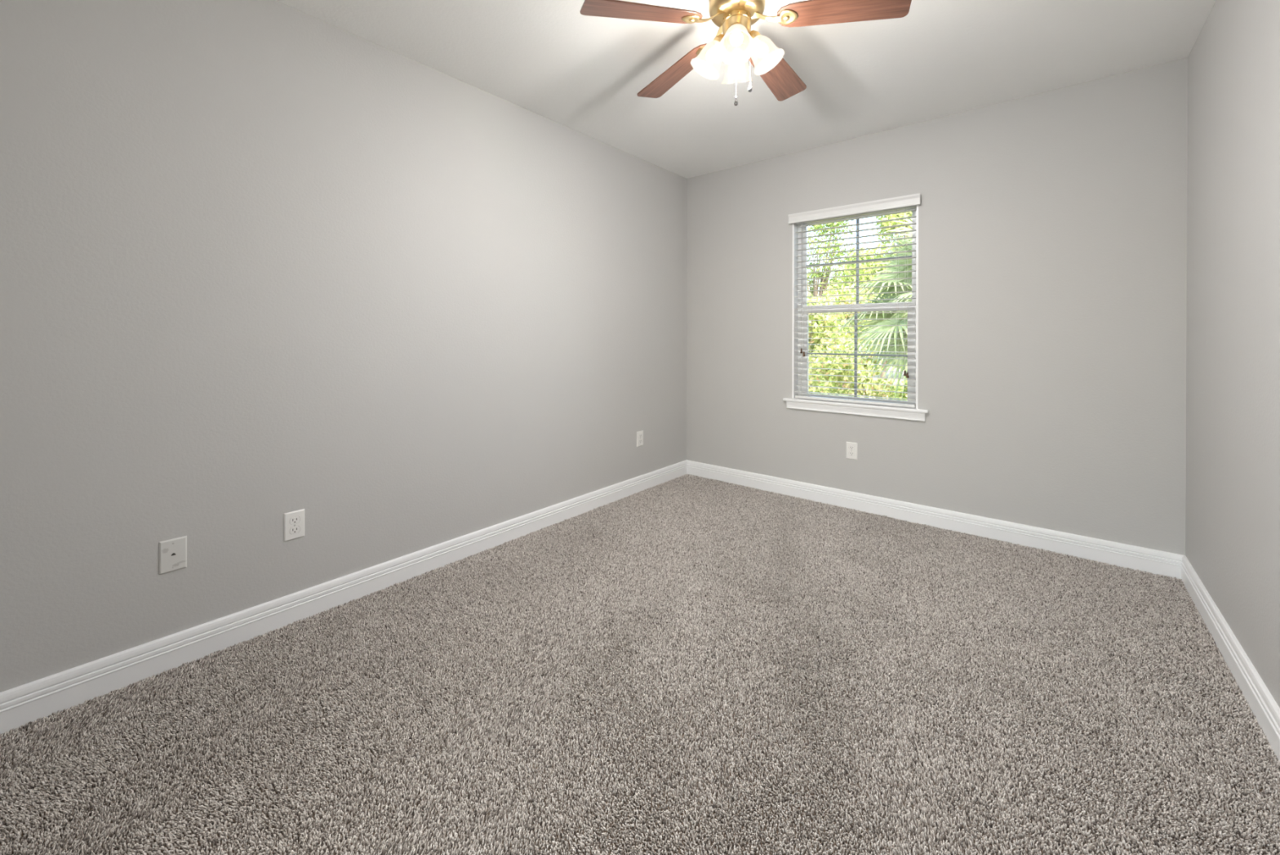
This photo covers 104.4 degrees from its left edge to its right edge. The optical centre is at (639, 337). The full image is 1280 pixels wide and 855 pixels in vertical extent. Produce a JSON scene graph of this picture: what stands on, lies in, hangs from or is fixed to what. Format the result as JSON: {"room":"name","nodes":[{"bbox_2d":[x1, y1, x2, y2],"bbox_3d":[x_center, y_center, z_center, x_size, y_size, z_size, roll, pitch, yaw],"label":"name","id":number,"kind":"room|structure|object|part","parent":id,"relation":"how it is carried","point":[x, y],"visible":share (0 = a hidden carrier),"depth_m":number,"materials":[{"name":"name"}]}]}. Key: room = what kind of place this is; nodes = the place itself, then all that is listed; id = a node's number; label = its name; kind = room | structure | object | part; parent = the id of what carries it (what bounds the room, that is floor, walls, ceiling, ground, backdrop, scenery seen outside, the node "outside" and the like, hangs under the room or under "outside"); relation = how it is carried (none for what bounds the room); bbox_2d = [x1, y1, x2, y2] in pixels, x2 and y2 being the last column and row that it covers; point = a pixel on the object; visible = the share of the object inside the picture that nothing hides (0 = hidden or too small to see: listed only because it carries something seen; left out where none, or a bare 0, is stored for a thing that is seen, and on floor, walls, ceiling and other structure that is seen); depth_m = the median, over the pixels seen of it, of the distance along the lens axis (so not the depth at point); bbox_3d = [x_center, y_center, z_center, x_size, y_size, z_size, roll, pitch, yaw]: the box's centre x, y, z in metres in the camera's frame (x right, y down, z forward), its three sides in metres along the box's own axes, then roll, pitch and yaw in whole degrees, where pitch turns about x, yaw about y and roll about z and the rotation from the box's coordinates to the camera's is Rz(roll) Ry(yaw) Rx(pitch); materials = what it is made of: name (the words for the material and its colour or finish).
{"room":"empty bedroom","nodes":[
{"label":"empty bedroom","id":0,"kind":"room"},
{"bbox_2d":[0,0,686,692],"bbox_3d":[-0.776,-0.092,2.810,0.140,2.440,3.760,0,0,40],"label":"wall","id":1,"kind":"structure","parent":0,"point":[261,261],"depth_m":1.93,"materials":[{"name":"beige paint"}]},
{"bbox_2d":[159,535,186,574],"bbox_3d":[-1.599,0.744,1.702,0.007,0.110,0.070,0,0,40],"label":"jack plate","id":2,"kind":"object","parent":1,"relation":"attached to","point":[172,552],"visible":1,"depth_m":1.70,"materials":[{"name":"plastic"}]},
{"bbox_2d":[284,508,304,541],"bbox_3d":[-1.373,0.744,1.975,0.007,0.110,0.070,0,0,40],"label":"electrical outlet","id":3,"kind":"object","parent":1,"relation":"attached to","point":[294,521],"visible":1,"depth_m":1.97,"materials":[{"name":"white plastic"}]},
{"bbox_2d":[288,525,300,533],"bbox_3d":[-1.372,0.763,1.974,0.002,0.027,0.037,0,0,40],"label":"receptacle","id":4,"kind":"object","parent":3,"relation":"attached to","point":[292,529],"depth_m":1.97,"materials":[{"name":"white plastic"}]},
{"bbox_2d":[288,516,300,524],"bbox_3d":[-1.372,0.724,1.973,0.002,0.027,0.037,0,0,40],"label":"receptacle","id":5,"kind":"object","parent":3,"relation":"attached to","point":[292,520],"depth_m":1.97,"materials":[{"name":"white plastic"}]},
{"bbox_2d":[0,459,687,733],"bbox_3d":[-0.761,1.070,2.710,0.018,0.116,3.620,0,0,40],"label":"baseboard","id":6,"kind":"structure","parent":1,"relation":"attached to","point":[31,701],"depth_m":1.89,"materials":[{"name":"white paint"}]},
{"bbox_2d":[636,430,643,446],"bbox_3d":[0.002,0.737,3.639,0.007,0.110,0.070,0,0,40],"label":"electrical outlet","id":7,"kind":"object","parent":1,"relation":"attached to","point":[639,433],"visible":1,"depth_m":3.63,"materials":[{"name":"white plastic"}]},
{"bbox_2d":[0,480,1279,854],"bbox_3d":[-0.125,1.194,1.290,3.088,0.120,5.280,0,0,40],"label":"floor","id":8,"kind":"structure","parent":0,"point":[834,708],"depth_m":1.32,"materials":[{"name":"grey carpet"}]},
{"bbox_2d":[0,474,1279,854],"bbox_3d":[0.315,1.126,1.821,2.777,0.013,3.589,0,0,40],"label":"carpet","id":9,"kind":"object","parent":8,"relation":"on","point":[663,510],"visible":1,"depth_m":1.51,"materials":[{"name":"grey carpet"}]},
{"bbox_2d":[276,0,1215,178],"bbox_3d":[0.323,-1.367,1.820,3.088,0.120,3.880,0,0,40],"label":"ceiling","id":10,"kind":"structure","parent":0,"point":[584,74],"depth_m":2.33,"materials":[{"name":"paint"}]},
{"bbox_2d":[580,0,911,106],"bbox_3d":[0.385,-1.080,1.901,1.143,0.455,1.102,0,0,40],"label":"ceiling fan","id":11,"kind":"object","parent":10,"relation":"hanging from","point":[737,44],"visible":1,"depth_m":1.81,"materials":[{"name":"brown wood"}]},
{"bbox_3d":[0.014,-1.158,1.768,0.442,0.006,0.138,-5,13,-16],"label":"blade","id":12,"kind":"part","parent":11,"relation":"part of","materials":[{"name":"brown wood"}]},
{"bbox_3d":[0.158,-1.159,2.172,0.138,0.006,0.442,-14,4,-35],"label":"blade","id":13,"kind":"part","parent":11,"relation":"part of","materials":[{"name":"brown wood"}]},
{"bbox_3d":[0.273,-1.070,1.890,0.126,0.106,0.122,30,6,10],"label":"lamp shade","id":14,"kind":"part","parent":11,"relation":"part of","materials":[{"name":"white glass"}]},
{"bbox_2d":[713,34,723,41],"bbox_3d":[0.318,-1.126,1.880,0.074,0.046,0.047,30,6,10],"label":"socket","id":15,"kind":"object","parent":11,"relation":"attached to","point":[717,38],"depth_m":1.86,"materials":[{"name":"gold metal"}]},
{"bbox_2d":[729,22,742,34],"bbox_3d":[0.355,-1.126,1.825,0.047,0.046,0.074,0,-29,12],"label":"socket","id":16,"kind":"object","parent":11,"relation":"attached to","point":[731,23],"depth_m":1.81,"materials":[{"name":"gold"}]},
{"bbox_3d":[0.346,-1.070,1.779,0.122,0.106,0.126,0,-29,12],"label":"lamp shade","id":17,"kind":"part","parent":11,"relation":"part of","materials":[{"name":"white glass"}]},
{"bbox_3d":[0.347,-1.082,1.786,0.047,0.069,0.047,0,-29,12],"label":"light bulb","id":18,"kind":"part","parent":11,"relation":"part of","materials":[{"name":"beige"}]},
{"bbox_3d":[0.383,-1.071,1.963,0.122,0.106,0.126,0,29,12],"label":"lamp shade","id":19,"kind":"part","parent":11,"relation":"part of","materials":[{"name":"white glass"}]},
{"bbox_2d":[749,30,760,38],"bbox_3d":[0.410,-1.126,1.861,0.074,0.046,0.047,-29,-5,10],"label":"socket","id":20,"kind":"object","parent":11,"relation":"attached to","point":[754,34],"depth_m":1.84,"materials":[{"name":"gold metal"}]},
{"bbox_3d":[0.456,-1.070,1.852,0.126,0.106,0.122,-29,-5,10],"label":"lamp shade","id":21,"kind":"part","parent":11,"relation":"part of","materials":[{"name":"white glass"}]},
{"bbox_3d":[0.587,-1.159,2.160,0.138,0.006,0.442,-14,-13,36],"label":"blade","id":22,"kind":"part","parent":11,"relation":"part of","materials":[{"name":"brown wood"}]},
{"bbox_3d":[0.709,-1.157,1.748,0.442,0.006,0.138,5,-10,19],"label":"blade","id":23,"kind":"part","parent":11,"relation":"part of","materials":[{"name":"brown wood"}]},
{"bbox_2d":[686,57,1187,555],"bbox_3d":[1.513,-0.092,3.266,2.808,2.440,0.140,0,0,40],"label":"wall","id":24,"kind":"structure","parent":0,"point":[1052,224],"depth_m":2.77,"materials":[{"name":"beige paint"}]},
{"bbox_2d":[846,441,857,459],"bbox_3d":[1.395,0.742,3.272,0.070,0.110,0.007,0,0,40],"label":"electrical outlet","id":25,"kind":"object","parent":24,"relation":"attached to","point":[851,447],"visible":1,"depth_m":3.27,"materials":[{"name":"white plastic"}]},
{"bbox_2d":[782,204,928,421],"bbox_3d":[1.427,-0.178,3.325,0.910,1.358,0.178,0,0,40],"label":"window","id":26,"kind":"structure","parent":24,"relation":"in","point":[863,409],"depth_m":3.35,"materials":[{"name":"white paint"}]},
{"bbox_2d":[788,193,920,407],"bbox_3d":[1.394,-0.222,3.286,0.824,1.299,0.092,0,0,40],"label":"window blind","id":27,"kind":"object","parent":26,"relation":"attached to","point":[907,202],"visible":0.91,"depth_m":3.26,"materials":[{"name":"white plastic"}]},
{"bbox_3d":[1.193,-0.198,3.478,0.001,1.230,0.052,0,0,40],"label":"ladder cord","id":28,"kind":"part","parent":27,"relation":"part of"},
{"bbox_3d":[1.408,0.418,3.303,0.759,0.018,0.052,0,0,40],"label":"rail","id":29,"kind":"part","parent":27,"relation":"part of","materials":[{"name":"white plastic"}]},
{"bbox_3d":[1.620,-0.196,3.126,0.001,1.230,0.052,0,0,40],"label":"ladder cord","id":30,"kind":"part","parent":27,"relation":"part of","materials":[{"name":"white fabric"}]},
{"bbox_3d":[1.637,-0.303,3.067,0.002,1.015,0.002,0,0,-20],"label":"pull cord","id":31,"kind":"part","parent":27,"relation":"part of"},
{"bbox_3d":[1.647,-0.297,3.057,0.002,1.028,0.002,0,0,10],"label":"pull cord","id":32,"kind":"part","parent":27,"relation":"part of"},
{"bbox_3d":[1.404,0.440,3.300,0.910,0.018,0.106,0,0,40],"label":"sill","id":33,"kind":"part","parent":26,"relation":"part of","materials":[{"name":"white paint"}]},
{"bbox_2d":[807,311,906,396],"bbox_3d":[1.447,0.111,3.347,0.642,0.572,0.007,0,0,40],"label":"window pane","id":34,"kind":"object","parent":26,"relation":"attached to","point":[855,353],"depth_m":3.35,"materials":[{"name":"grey glass"}]},
{"bbox_3d":[1.446,0.098,3.349,0.726,0.630,0.026,0,0,40],"label":"sash","id":35,"kind":"part","parent":26,"relation":"part of","materials":[{"name":"white plastic"}]},
{"bbox_3d":[1.465,-0.513,3.369,0.726,0.632,0.024,0,0,40],"label":"sash","id":36,"kind":"part","parent":26,"relation":"part of","materials":[{"name":"white plastic"}]},
{"bbox_2d":[806,218,911,303],"bbox_3d":[1.465,-0.519,3.369,0.686,0.580,0.007,0,0,40],"label":"window pane","id":37,"kind":"object","parent":26,"relation":"attached to","point":[858,220],"depth_m":3.36,"materials":[{"name":"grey glass"}]},
{"bbox_2d":[686,459,1183,578],"bbox_3d":[1.462,1.070,3.210,2.808,0.116,0.018,0,0,40],"label":"baseboard","id":38,"kind":"structure","parent":24,"relation":"attached to","point":[1156,562],"depth_m":2.85,"materials":[{"name":"white paint"}]},
{"bbox_2d":[1185,0,1279,707],"bbox_3d":[1.497,-0.083,0.932,0.140,2.440,3.760,0,0,40],"label":"wall","id":39,"kind":"structure","parent":0,"point":[1233,505],"depth_m":1.68,"materials":[{"name":"beige paint"}]},
{"bbox_2d":[1180,555,1279,760],"bbox_3d":[1.391,1.079,0.932,0.018,0.116,3.620,0,0,40],"label":"baseboard","id":40,"kind":"structure","parent":39,"relation":"attached to","point":[1262,704],"depth_m":1.63,"materials":[{"name":"white paint"}]},
{"label":"outside","id":41,"kind":"structure","parent":0,"visible":0},
{"bbox_2d":[824,358,903,399],"bbox_3d":[15.689,1.591,30.487,70.000,0.200,59.840,0,0,40],"label":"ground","id":42,"kind":"structure","parent":41,"point":[890,369],"depth_m":19.51,"materials":[{"name":"green plant"}]},
{"bbox_2d":[807,219,859,297],"bbox_3d":[5.706,-1.392,15.861,2.567,5.872,2.608,0,0,40],"label":"tree","id":43,"kind":"object","parent":42,"relation":"on","point":[822,286],"visible":0.38,"depth_m":15.39,"materials":[{"name":"green plant"}]},
{"bbox_2d":[807,292,875,397],"bbox_3d":[3.124,0.417,9.128,2.157,2.575,2.302,0,0,-28],"label":"shrub","id":44,"kind":"object","parent":42,"relation":"on","point":[826,344],"visible":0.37,"depth_m":8.61,"materials":[{"name":"green plant"}]},
{"bbox_2d":[808,282,901,399],"bbox_3d":[4.748,0.262,11.674,2.522,3.004,2.414,0,0,2],"label":"shrub","id":45,"kind":"object","parent":42,"relation":"on","point":[876,387],"visible":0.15,"depth_m":11.03,"materials":[{"name":"green plant"}]},
{"bbox_2d":[825,240,904,377],"bbox_3d":[9.197,-1.046,18.923,4.990,5.173,4.428,0,0,-33],"label":"tree","id":46,"kind":"object","parent":42,"relation":"on","point":[864,277],"visible":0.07,"depth_m":18.17,"materials":[{"name":"green plant"}]},
{"bbox_2d":[831,213,911,399],"bbox_3d":[3.604,-0.009,5.689,2.593,3.161,2.528,0,0,13],"label":"fan palm","id":47,"kind":"object","parent":42,"relation":"on","point":[900,347],"visible":0.17,"depth_m":5.90,"materials":[{"name":"green plant"}]},
{"bbox_2d":[866,211,911,394],"bbox_3d":[7.273,-1.436,13.227,2.344,5.991,2.319,0,0,40],"label":"tree","id":48,"kind":"object","parent":42,"relation":"on","point":[905,214],"visible":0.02,"depth_m":13.05,"materials":[{"name":"green plant"}]},
{"bbox_2d":[885,377,907,400],"bbox_3d":[5.493,0.564,9.264,1.693,2.317,1.644,0,0,40],"label":"shrub","id":49,"kind":"object","parent":42,"relation":"on","point":[900,388],"visible":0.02,"depth_m":9.52,"materials":[{"name":"green plant"}]}
]}

